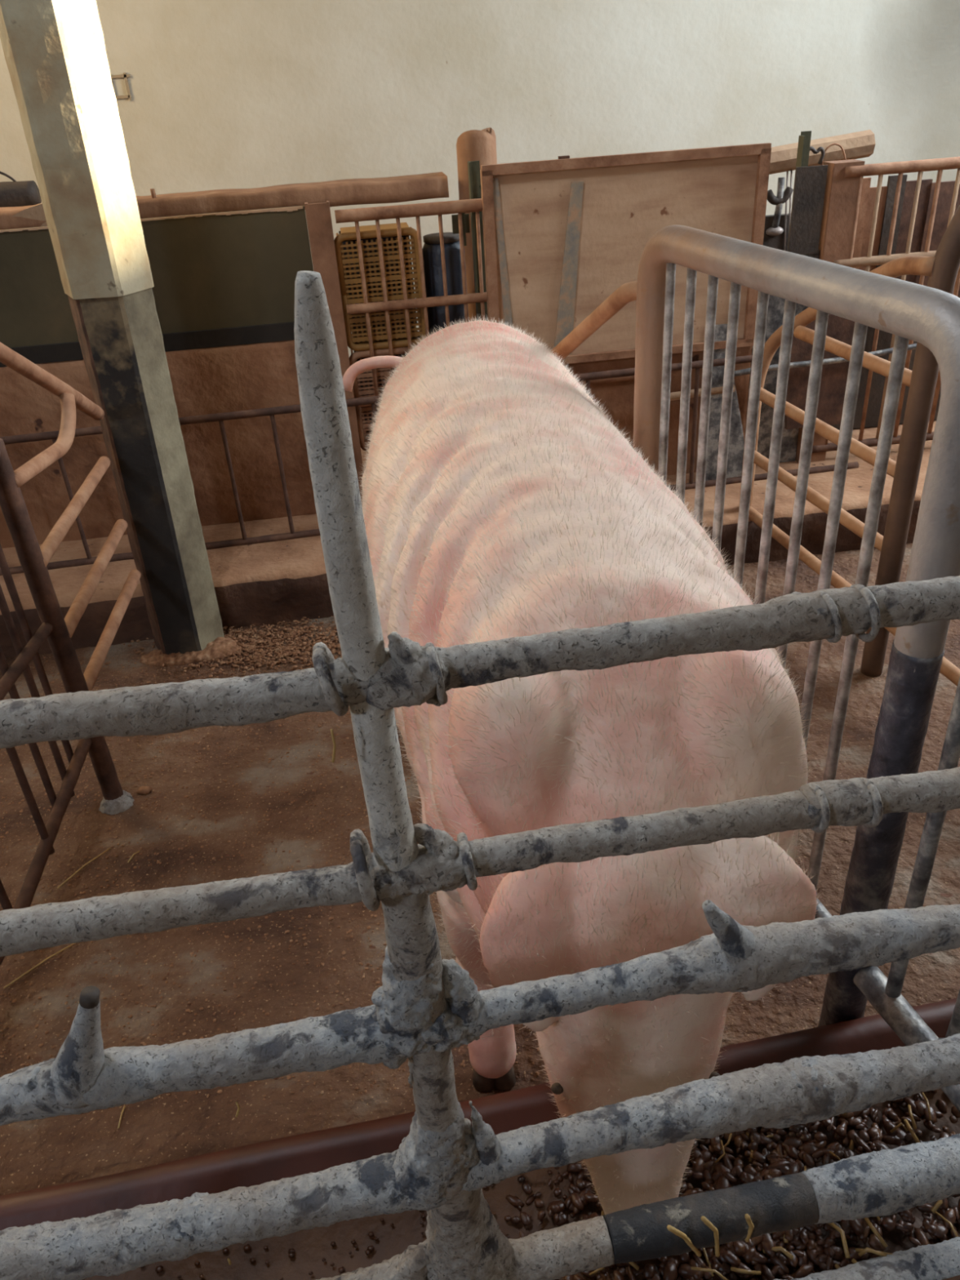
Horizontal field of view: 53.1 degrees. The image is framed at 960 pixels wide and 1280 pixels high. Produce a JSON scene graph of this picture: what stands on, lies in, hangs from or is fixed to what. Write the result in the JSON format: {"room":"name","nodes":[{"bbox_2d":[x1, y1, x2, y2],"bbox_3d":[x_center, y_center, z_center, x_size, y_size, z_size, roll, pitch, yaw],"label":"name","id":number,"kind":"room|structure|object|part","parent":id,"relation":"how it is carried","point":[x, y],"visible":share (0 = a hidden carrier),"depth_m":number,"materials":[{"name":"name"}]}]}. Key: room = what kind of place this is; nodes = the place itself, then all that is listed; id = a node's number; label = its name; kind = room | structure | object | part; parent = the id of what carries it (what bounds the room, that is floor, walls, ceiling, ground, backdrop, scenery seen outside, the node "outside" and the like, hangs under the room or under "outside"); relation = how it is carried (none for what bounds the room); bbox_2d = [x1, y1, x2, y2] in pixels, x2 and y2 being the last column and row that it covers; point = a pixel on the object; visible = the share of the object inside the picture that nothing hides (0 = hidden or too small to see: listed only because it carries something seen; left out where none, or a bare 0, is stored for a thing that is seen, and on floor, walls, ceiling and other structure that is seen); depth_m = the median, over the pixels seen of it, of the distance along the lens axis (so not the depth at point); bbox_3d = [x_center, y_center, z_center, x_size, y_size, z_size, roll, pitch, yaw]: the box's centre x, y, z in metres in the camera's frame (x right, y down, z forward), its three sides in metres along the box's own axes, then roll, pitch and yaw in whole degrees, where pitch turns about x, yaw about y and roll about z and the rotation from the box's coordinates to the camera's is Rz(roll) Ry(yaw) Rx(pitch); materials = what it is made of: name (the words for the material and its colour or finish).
{"room":"farm building","nodes":[
{"label":"farm building","id":0,"kind":"room"},
{"bbox_2d":[0,339,752,548],"bbox_3d":[-1.048,-0.610,3.006,3.870,0.580,0.147,-7,31,-5],"label":"wall","id":1,"kind":"structure","parent":0,"point":[259,375],"depth_m":2.97,"materials":[{"name":"brown wood"}]},
{"bbox_2d":[0,205,313,367],"bbox_3d":[-1.633,-0.922,2.676,2.330,0.358,0.032,-7,31,-5],"label":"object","id":2,"kind":"object","parent":1,"relation":"on","point":[227,278],"visible":0.74,"depth_m":2.74,"materials":[{"name":"green metal"}]},
{"bbox_2d":[334,198,635,407],"bbox_3d":[0.049,-1.015,2.868,0.888,0.562,0.035,-7,31,-5],"label":"gate","id":3,"kind":"object","parent":1,"relation":"on","point":[460,206],"visible":0.57,"depth_m":2.79,"materials":[{"name":"metal"}]},
{"bbox_3d":[-0.179,-1.214,2.712,0.458,0.035,0.035,-7,31,-5],"label":"rail","id":4,"kind":"part","parent":3,"relation":"part of","materials":[{"name":"metal"}]},
{"bbox_3d":[-0.165,-0.999,2.842,0.458,0.028,0.029,-7,31,-5],"label":"rail","id":5,"kind":"part","parent":3,"relation":"part of","materials":[{"name":"metal"}]},
{"bbox_3d":[0.064,-0.785,3.006,0.888,0.026,0.026,-7,31,-5],"label":"rail","id":6,"kind":"part","parent":3,"relation":"part of","materials":[{"name":"metal"}]},
{"bbox_2d":[480,142,771,364],"bbox_3d":[0.429,-1.125,2.838,0.832,0.573,0.033,-7,31,-5],"label":"framed board","id":7,"kind":"object","parent":1,"relation":"on","point":[562,235],"visible":0.71,"depth_m":2.79,"materials":[{"name":"brown wood"}]},
{"bbox_3d":[0.427,-1.128,2.852,0.830,0.542,0.006,-7,31,-5],"label":"panel","id":8,"kind":"part","parent":7,"relation":"part of","materials":[{"name":"brown wood"}]},
{"bbox_3d":[0.034,-1.069,2.798,0.030,0.542,0.018,-7,31,-5],"label":"frame","id":9,"kind":"part","parent":7,"relation":"part of","materials":[{"name":"wood"}]},
{"bbox_3d":[0.414,-1.349,2.694,0.830,0.026,0.018,-7,31,-5],"label":"frame","id":10,"kind":"part","parent":7,"relation":"part of","materials":[{"name":"wood"}]},
{"bbox_3d":[0.446,-0.886,2.974,0.830,0.022,0.018,-7,31,-5],"label":"frame","id":11,"kind":"part","parent":7,"relation":"part of","materials":[{"name":"wood"}]},
{"bbox_3d":[0.827,-1.166,2.870,0.030,0.542,0.018,-7,31,-5],"label":"frame","id":12,"kind":"part","parent":7,"relation":"part of","materials":[{"name":"wood"}]},
{"bbox_2d":[670,384,734,400],"bbox_3d":[0.665,-0.784,3.063,0.298,0.038,0.026,-7,31,-5],"label":"pipe","id":13,"kind":"object","parent":1,"relation":"attached to","point":[675,395],"visible":0.32,"depth_m":3.06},
{"bbox_2d":[0,542,959,1195],"bbox_3d":[0.137,0.539,1.904,6.800,0.100,7.900,-4,31,0],"label":"floor","id":14,"kind":"structure","parent":0,"point":[37,1153],"depth_m":1.85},
{"bbox_2d":[3,942,76,988],"bbox_3d":[-0.813,0.601,1.802,0.006,0.005,0.163,25,41,39],"label":"straw","id":15,"kind":"object","parent":14,"relation":"on","point":[61,950],"visible":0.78,"depth_m":1.79,"materials":[{"name":"brown plant"}]},
{"bbox_2d":[0,342,141,965],"bbox_3d":[-0.873,-0.069,1.906,0.108,1.083,1.236,-4,31,0],"label":"metal gate","id":16,"kind":"object","parent":14,"relation":"on","point":[33,558],"visible":0.91,"depth_m":1.93,"materials":[{"name":"metal"}]},
{"bbox_3d":[-0.864,0.128,1.672,0.025,0.025,0.633,-3,31,1],"label":"rail","id":17,"kind":"part","parent":16,"relation":"part of","materials":[{"name":"metal"}]},
{"bbox_3d":[-0.845,0.399,1.837,0.027,0.109,0.635,-3,31,1],"label":"rail","id":18,"kind":"part","parent":16,"relation":"part of","materials":[{"name":"metal"}]},
{"bbox_3d":[-0.860,0.007,1.969,0.054,0.861,0.043,-4,31,0],"label":"post","id":19,"kind":"part","parent":16,"relation":"part of","materials":[{"name":"metal"}]},
{"bbox_2d":[57,847,111,888],"bbox_3d":[-0.830,0.475,2.012,0.005,0.005,0.134,16,36,29],"label":"straw","id":20,"kind":"object","parent":14,"relation":"on","point":[81,868],"visible":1,"depth_m":2.01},
{"bbox_2d":[0,0,239,666],"bbox_3d":[-0.919,-1.360,1.962,0.291,3.268,0.230,-4,31,0],"label":"concrete column","id":21,"kind":"structure","parent":14,"relation":"on","point":[55,52],"depth_m":2.24,"materials":[{"name":"concrete"}]},
{"bbox_2d":[117,1105,125,1128],"bbox_3d":[-0.568,0.754,1.520,0.003,0.005,0.038,-4,31,-1],"label":"straw","id":22,"kind":"object","parent":14,"relation":"on","point":[122,1110],"visible":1,"depth_m":1.52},
{"bbox_2d":[127,850,139,862],"bbox_3d":[-0.734,0.457,2.031,0.004,0.005,0.036,10,34,21],"label":"straw","id":23,"kind":"object","parent":14,"relation":"on","point":[138,851],"visible":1,"depth_m":2.03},
{"bbox_2d":[135,786,151,795],"bbox_3d":[-0.776,0.348,2.217,0.036,0.016,0.022,-4,31,0],"label":"clod","id":24,"kind":"object","parent":14,"relation":"on","point":[144,790],"visible":1,"depth_m":2.21,"materials":[{"name":"brown soil"}]},
{"bbox_2d":[104,615,342,684],"bbox_3d":[-0.628,0.014,2.755,1.219,0.018,0.475,5,32,14],"label":"litter","id":25,"kind":"object","parent":14,"relation":"on","point":[285,651],"visible":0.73,"depth_m":2.74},
{"bbox_2d":[0,640,544,1106],"bbox_3d":[-0.501,0.371,2.157,1.561,0.006,1.459,-4,31,0],"label":"crumbs","id":26,"kind":"object","parent":14,"relation":"on","point":[331,918],"visible":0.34,"depth_m":1.99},
{"bbox_2d":[0,271,959,1279],"bbox_3d":[0.064,0.356,0.844,1.464,1.314,0.096,-9,31,-8],"label":"metal fence","id":27,"kind":"object","parent":14,"relation":"on","point":[427,1006],"visible":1,"depth_m":0.76,"materials":[{"name":"metal"}]},
{"bbox_3d":[-0.236,0.698,0.978,0.762,0.058,0.056,-8,31,-7],"label":"rail","id":28,"kind":"part","parent":27,"relation":"part of","materials":[{"name":"grey metal"}]},
{"bbox_3d":[0.073,0.483,0.917,1.407,0.070,0.255,-4,31,0],"label":"rail","id":29,"kind":"part","parent":27,"relation":"part of","materials":[{"name":"grey metal"}]},
{"bbox_3d":[0.061,0.302,0.807,1.416,0.064,0.052,-8,31,-7],"label":"rail","id":30,"kind":"part","parent":27,"relation":"part of","materials":[{"name":"grey metal"}]},
{"bbox_3d":[0.051,0.160,0.723,1.416,0.059,0.037,-8,31,-7],"label":"rail","id":31,"kind":"part","parent":27,"relation":"part of","materials":[{"name":"grey metal"}]},
{"bbox_3d":[0.041,0.010,0.632,1.416,0.046,0.034,-8,31,-7],"label":"rail","id":32,"kind":"part","parent":27,"relation":"part of","materials":[{"name":"grey metal"}]},
{"bbox_3d":[0.248,0.627,1.040,0.230,0.057,0.051,-8,31,-7],"label":"rail","id":33,"kind":"part","parent":27,"relation":"part of","materials":[{"name":"metal"}]},
{"bbox_3d":[0.099,0.865,1.147,1.416,0.087,0.067,-8,31,-7],"label":"rail","id":34,"kind":"part","parent":27,"relation":"part of","materials":[{"name":"grey metal"}]},
{"bbox_3d":[0.570,0.585,1.085,0.427,0.064,0.061,-8,31,-8],"label":"rail","id":35,"kind":"part","parent":27,"relation":"part of","materials":[{"name":"grey metal"}]},
{"bbox_2d":[0,998,959,1279],"bbox_3d":[0.036,0.820,1.276,3.400,0.124,0.418,-8,31,-7],"label":"trough","id":36,"kind":"object","parent":14,"relation":"on","point":[259,1163],"visible":0.37,"depth_m":1.34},
{"bbox_2d":[139,1089,959,1279],"bbox_3d":[-0.257,0.858,1.235,2.397,0.063,0.316,-8,31,-7],"label":"fodder","id":37,"kind":"object","parent":36,"relation":"in","point":[767,1165],"visible":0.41,"depth_m":1.32,"materials":[{"name":"brown food"}]},
{"bbox_2d":[589,1092,958,1279],"bbox_3d":[0.373,0.761,1.287,0.617,0.047,0.296,-9,31,-9],"label":"stems","id":38,"kind":"object","parent":37,"relation":"on","point":[861,1251],"visible":0.42,"depth_m":1.25,"materials":[{"name":"beige plant"}]},
{"bbox_2d":[342,314,827,1214],"bbox_3d":[0.096,0.038,1.701,0.584,0.981,1.618,-9,31,-9],"label":"pig","id":39,"kind":"object","parent":14,"relation":"on","point":[500,501],"visible":0.75,"depth_m":1.15},
{"bbox_2d":[550,280,637,361],"bbox_3d":[0.208,-0.360,2.286,0.065,1.037,0.695,-15,33,-18],"label":"rail","id":40,"kind":"object","parent":14,"relation":"on","point":[626,293],"visible":0.34,"depth_m":1.91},
{"bbox_2d":[633,224,959,1026],"bbox_3d":[0.441,-0.023,1.581,0.066,1.160,0.805,-12,32,-13],"label":"gate","id":41,"kind":"object","parent":14,"relation":"on","point":[929,317],"visible":0.57,"depth_m":1.32,"materials":[{"name":"metal"}]},
{"bbox_3d":[0.462,0.316,1.786,0.040,0.039,0.744,-12,32,-13],"label":"rail","id":42,"kind":"part","parent":41,"relation":"part of","materials":[{"name":"metal"}]},
{"bbox_2d":[738,204,959,686],"bbox_3d":[1.003,-0.404,2.205,0.145,1.102,1.435,-9,31,-9],"label":"gate","id":43,"kind":"object","parent":14,"relation":"on","point":[942,268],"depth_m":2.23,"materials":[{"name":"metal"}]},
{"bbox_3d":[0.900,-0.387,2.593,0.034,0.034,0.715,-10,32,-10],"label":"rail","id":44,"kind":"part","parent":43,"relation":"part of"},
{"bbox_3d":[0.889,-0.549,2.495,0.034,0.034,0.715,-10,32,-10],"label":"rail","id":45,"kind":"part","parent":43,"relation":"part of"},
{"bbox_3d":[0.900,-0.682,2.303,0.034,0.034,0.518,-10,32,-10],"label":"rail","id":46,"kind":"part","parent":43,"relation":"part of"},
{"bbox_3d":[0.994,-0.063,2.391,0.034,0.034,1.415,-10,32,-10],"label":"rail","id":47,"kind":"part","parent":43,"relation":"part of","materials":[{"name":"metal"}]},
{"bbox_3d":[0.990,-0.391,2.186,0.086,1.102,0.052,-4,31,0],"label":"post","id":48,"kind":"part","parent":43,"relation":"part of","materials":[{"name":"metal"}]},
{"bbox_2d":[853,677,959,1112],"bbox_3d":[0.655,0.324,1.017,0.052,1.122,0.590,-12,32,-14],"label":"gate","id":49,"kind":"object","parent":14,"relation":"on","point":[883,993],"visible":0.68,"depth_m":1.29,"materials":[{"name":"metal"}]},
{"bbox_3d":[0.675,0.647,1.212,0.044,0.043,0.590,-12,32,-14],"label":"rail","id":50,"kind":"part","parent":49,"relation":"part of","materials":[{"name":"metal"}]},
{"bbox_2d":[0,0,959,356],"bbox_3d":[-0.098,-2.901,4.440,6.800,3.300,0.200,-4,31,0],"label":"wall","id":51,"kind":"structure","parent":0,"point":[225,94],"depth_m":4.51,"materials":[{"name":"paint"}]},
{"bbox_2d":[110,72,132,100],"bbox_3d":[-1.709,-2.565,4.452,0.191,0.120,0.010,-4,31,0],"label":"wall bracket","id":52,"kind":"object","parent":51,"relation":"attached to","point":[124,75],"visible":0.49,"depth_m":4.45,"materials":[{"name":"paint"}]},
{"bbox_2d":[0,420,936,657],"bbox_3d":[-0.568,-0.718,3.825,6.000,0.175,2.312,-8,31,-6],"label":"ledge","id":53,"kind":"object","parent":51,"relation":"attached to","point":[268,583],"depth_m":2.90,"materials":[{"name":"concrete"}]},
{"bbox_2d":[0,172,448,230],"bbox_3d":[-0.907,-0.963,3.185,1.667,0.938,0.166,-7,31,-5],"label":"timber beam","id":54,"kind":"structure","parent":53,"relation":"on","point":[401,188],"depth_m":2.93,"materials":[{"name":"brown wood"}]},
{"bbox_2d":[12,203,47,226],"bbox_3d":[-1.397,-1.250,2.860,0.266,0.089,0.030,-7,31,-5],"label":"board","id":55,"kind":"object","parent":54,"relation":"on","point":[35,212],"visible":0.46,"depth_m":2.85,"materials":[{"name":"brown wood"}]},
{"bbox_2d":[150,188,156,198],"bbox_3d":[-0.995,-1.359,2.925,0.014,0.028,0.014,-4,31,0],"label":"peg","id":56,"kind":"object","parent":54,"relation":"on","point":[152,190],"visible":0.87,"depth_m":2.92,"materials":[{"name":"brown wood"}]},
{"bbox_2d":[304,200,364,506],"bbox_3d":[-0.430,-0.834,2.919,0.068,0.910,0.051,-7,31,-5],"label":"upright post","id":57,"kind":"object","parent":53,"relation":"on","point":[318,217],"visible":0.48,"depth_m":2.77,"materials":[{"name":"brown paint"}]},
{"bbox_2d":[0,355,858,575],"bbox_3d":[-0.337,-0.530,2.921,3.232,0.422,0.026,-8,31,-7],"label":"fence","id":58,"kind":"object","parent":53,"relation":"on","point":[696,365],"visible":0.38,"depth_m":2.90,"materials":[{"name":"metal"}]},
{"bbox_3d":[-0.522,-0.676,2.798,2.878,0.024,0.024,-8,31,-7],"label":"rail","id":59,"kind":"part","parent":58,"relation":"part of","materials":[{"name":"metal"}]},
{"bbox_3d":[-0.325,-0.361,3.024,3.232,0.026,0.026,-8,31,-7],"label":"rail","id":60,"kind":"part","parent":58,"relation":"part of","materials":[{"name":"metal"}]},
{"bbox_2d":[422,231,469,334],"bbox_3d":[-0.090,-0.863,3.064,0.136,0.800,0.136,-4,31,0],"label":"milk can","id":61,"kind":"object","parent":53,"relation":"on","point":[431,249],"visible":0.38,"depth_m":2.87,"materials":[{"name":"metal"}]},
{"bbox_3d":[-0.113,-1.198,2.862,0.112,0.015,0.112,-4,31,0],"label":"lid","id":62,"kind":"part","parent":61,"relation":"part of","materials":[{"name":"metal"}]},
{"bbox_2d":[451,160,487,320],"bbox_3d":[0.002,-0.925,2.972,0.128,1.000,0.037,-4,31,0],"label":"post","id":63,"kind":"object","parent":53,"relation":"on","point":[473,166],"visible":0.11,"depth_m":2.80,"materials":[{"name":"green metal"}]},
{"bbox_3d":[-0.055,-1.200,2.804,0.051,0.090,0.016,-4,31,0],"label":"hinge plate","id":64,"kind":"part","parent":63,"relation":"part of","materials":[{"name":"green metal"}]},
{"bbox_3d":[0.011,-0.925,2.972,0.034,1.000,0.037,-4,31,0],"label":"post","id":65,"kind":"part","parent":63,"relation":"part of","materials":[{"name":"green metal"}]},
{"bbox_2d":[456,127,497,321],"bbox_3d":[0.016,-1.127,3.240,0.137,1.059,0.135,-4,31,0],"label":"timber post","id":66,"kind":"object","parent":53,"relation":"on","point":[479,145],"visible":0.23,"depth_m":2.98,"materials":[{"name":"brown wood"}]},
{"bbox_2d":[705,324,744,480],"bbox_3d":[0.797,-0.760,3.090,0.170,0.495,0.046,-7,31,-5],"label":"metal sheet","id":67,"kind":"object","parent":53,"relation":"on","point":[736,442],"visible":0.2,"depth_m":3.12,"materials":[{"name":"metal"}]},
{"bbox_2d":[733,343,916,377],"bbox_3d":[1.306,-0.916,3.074,1.064,0.058,0.028,-7,31,-5],"label":"rail","id":68,"kind":"object","parent":67,"relation":"attached to","point":[910,347],"visible":0.38,"depth_m":3.05,"materials":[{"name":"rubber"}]},
{"bbox_2d":[746,249,819,465],"bbox_3d":[0.965,-0.896,3.116,0.196,0.680,0.010,-7,31,-5],"label":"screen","id":69,"kind":"object","parent":53,"relation":"on","point":[775,309],"visible":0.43,"depth_m":3.18,"materials":[{"name":"metal"}]},
{"bbox_2d":[787,130,811,245],"bbox_3d":[0.986,-1.054,3.067,0.035,1.010,0.037,-4,31,0],"label":"post","id":70,"kind":"object","parent":53,"relation":"on","point":[804,140],"visible":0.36,"depth_m":2.83,"materials":[{"name":"green metal"}]},
{"bbox_2d":[768,129,875,174],"bbox_3d":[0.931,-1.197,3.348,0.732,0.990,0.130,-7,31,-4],"label":"timber beam","id":71,"kind":"structure","parent":53,"relation":"on","point":[859,144],"depth_m":3.08,"materials":[{"name":"beige wood"}]},
{"bbox_2d":[763,169,793,251],"bbox_3d":[1.005,-1.338,3.251,0.160,0.517,0.052,-7,31,-5],"label":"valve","id":72,"kind":"object","parent":71,"relation":"attached to","point":[776,228],"visible":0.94,"depth_m":3.20,"materials":[{"name":"metal"}]},
{"bbox_3d":[1.018,-1.420,3.195,0.028,0.321,0.005,-7,31,-5],"label":"rod","id":73,"kind":"part","parent":72,"relation":"part of","materials":[{"name":"metal"}]},
{"bbox_3d":[1.032,-1.421,3.196,0.028,0.321,0.005,-7,31,-5],"label":"rod","id":74,"kind":"part","parent":72,"relation":"part of","materials":[{"name":"metal"}]},
{"bbox_2d":[809,146,825,164],"bbox_3d":[1.063,-1.539,3.050,0.066,0.055,0.012,-7,31,-5],"label":"cable","id":75,"kind":"object","parent":71,"relation":"attached to","point":[812,149],"visible":0.91,"depth_m":3.04,"materials":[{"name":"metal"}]},
{"bbox_2d":[821,142,845,164],"bbox_3d":[1.133,-1.542,3.059,0.090,0.076,0.006,-7,31,-5],"label":"cord","id":76,"kind":"object","parent":71,"relation":"hanging from","point":[833,144],"visible":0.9,"depth_m":3.04,"materials":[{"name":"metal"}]},
{"bbox_2d":[787,159,865,462],"bbox_3d":[1.047,-1.013,3.067,0.205,0.921,0.070,-7,31,-5],"label":"wooden board","id":77,"kind":"object","parent":53,"relation":"on","point":[824,202],"visible":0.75,"depth_m":2.87,"materials":[{"name":"brown wood"}]},
{"bbox_3d":[0.977,-1.280,2.866,0.095,0.243,0.006,-7,31,-5],"label":"plate","id":78,"kind":"part","parent":77,"relation":"part of","materials":[{"name":"metal"}]},
{"bbox_2d":[811,156,959,453],"bbox_3d":[1.688,-1.085,3.093,1.200,0.882,0.033,-7,31,-5],"label":"fence","id":79,"kind":"object","parent":77,"relation":"attached to","point":[945,163],"visible":0.52,"depth_m":2.93,"materials":[{"name":"metal"}]},
{"bbox_2d":[785,313,854,429],"bbox_3d":[1.082,-0.864,3.098,0.240,0.360,0.012,-7,31,-5],"label":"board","id":80,"kind":"object","parent":79,"relation":"attached to","point":[833,376],"visible":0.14,"depth_m":3.10,"materials":[{"name":"wood"}]},
{"bbox_3d":[1.712,-0.721,3.313,1.200,0.029,0.029,-7,31,-5],"label":"rail","id":81,"kind":"part","parent":79,"relation":"part of","materials":[{"name":"metal"}]},
{"bbox_3d":[1.678,-1.228,3.007,1.200,0.029,0.029,-7,31,-5],"label":"rail","id":82,"kind":"part","parent":79,"relation":"part of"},
{"bbox_3d":[1.663,-1.448,2.875,1.200,0.033,0.033,-7,31,-5],"label":"rail","id":83,"kind":"part","parent":79,"relation":"part of","materials":[{"name":"metal"}]},
{"bbox_3d":[-0.269,-0.586,3.221,0.220,0.186,0.220,-4,31,0],"label":"support block","id":84,"kind":"object","parent":53,"relation":"on","visible":0},
{"bbox_2d":[349,346,414,451],"bbox_3d":[-0.283,-0.799,3.086,0.254,0.322,0.209,-7,31,-5],"label":"plastic crate","id":85,"kind":"object","parent":84,"relation":"on","point":[363,384],"visible":0.28,"depth_m":2.98,"materials":[{"name":"plastic"}]},
{"bbox_2d":[333,222,426,351],"bbox_3d":[-0.302,-1.079,2.917,0.254,0.337,0.209,-7,31,-5],"label":"plastic crate","id":86,"kind":"object","parent":85,"relation":"on","point":[345,242],"visible":0.86,"depth_m":2.84,"materials":[{"name":"plastic"}]},
{"bbox_3d":[-1.501,-1.082,3.450,0.728,0.860,0.371,-4,31,0],"label":"ledge","id":87,"kind":"object","parent":53,"relation":"on","visible":0},
{"bbox_2d":[0,171,41,207],"bbox_3d":[-1.547,-1.473,3.145,0.181,0.145,0.103,-4,31,0],"label":"motor","id":88,"kind":"object","parent":87,"relation":"on","point":[14,193],"visible":0.9,"depth_m":3.13,"materials":[{"name":"metal"}]},
{"bbox_2d":[830,326,941,430],"bbox_3d":[1.704,-1.040,3.475,1.750,0.460,0.100,-7,31,-5],"label":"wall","id":89,"kind":"structure","parent":0,"point":[884,340],"depth_m":3.46,"materials":[{"name":"wood"}]},
{"bbox_2d":[852,177,871,269],"bbox_3d":[1.202,-1.261,3.104,0.059,0.420,0.012,-7,31,-5],"label":"board","id":90,"kind":"object","parent":89,"relation":"on","point":[866,181],"visible":0.21,"depth_m":3.05,"materials":[{"name":"wood"}]},
{"bbox_2d":[858,186,888,271],"bbox_3d":[1.266,-1.259,3.122,0.062,0.390,0.012,-7,31,-5],"label":"board","id":91,"kind":"object","parent":89,"relation":"on","point":[873,190],"visible":0.43,"depth_m":3.07,"materials":[{"name":"brown paint"}]},
{"bbox_2d":[875,174,907,267],"bbox_3d":[1.321,-1.276,3.115,0.057,0.420,0.012,-7,31,-5],"label":"board","id":92,"kind":"object","parent":89,"relation":"on","point":[892,180],"visible":0.57,"depth_m":3.06,"materials":[{"name":"wood"}]},
{"bbox_2d":[894,178,933,283],"bbox_3d":[1.395,-1.280,3.131,0.087,0.400,0.012,-7,31,-5],"label":"board","id":93,"kind":"object","parent":89,"relation":"on","point":[909,193],"visible":0.43,"depth_m":3.08,"materials":[{"name":"wood"}]},
{"bbox_2d":[914,180,959,297],"bbox_3d":[1.532,-1.289,3.141,0.193,0.390,0.012,-7,31,-5],"label":"board","id":94,"kind":"object","parent":89,"relation":"on","point":[945,193],"visible":0.33,"depth_m":3.08,"materials":[{"name":"wood"}]}
]}

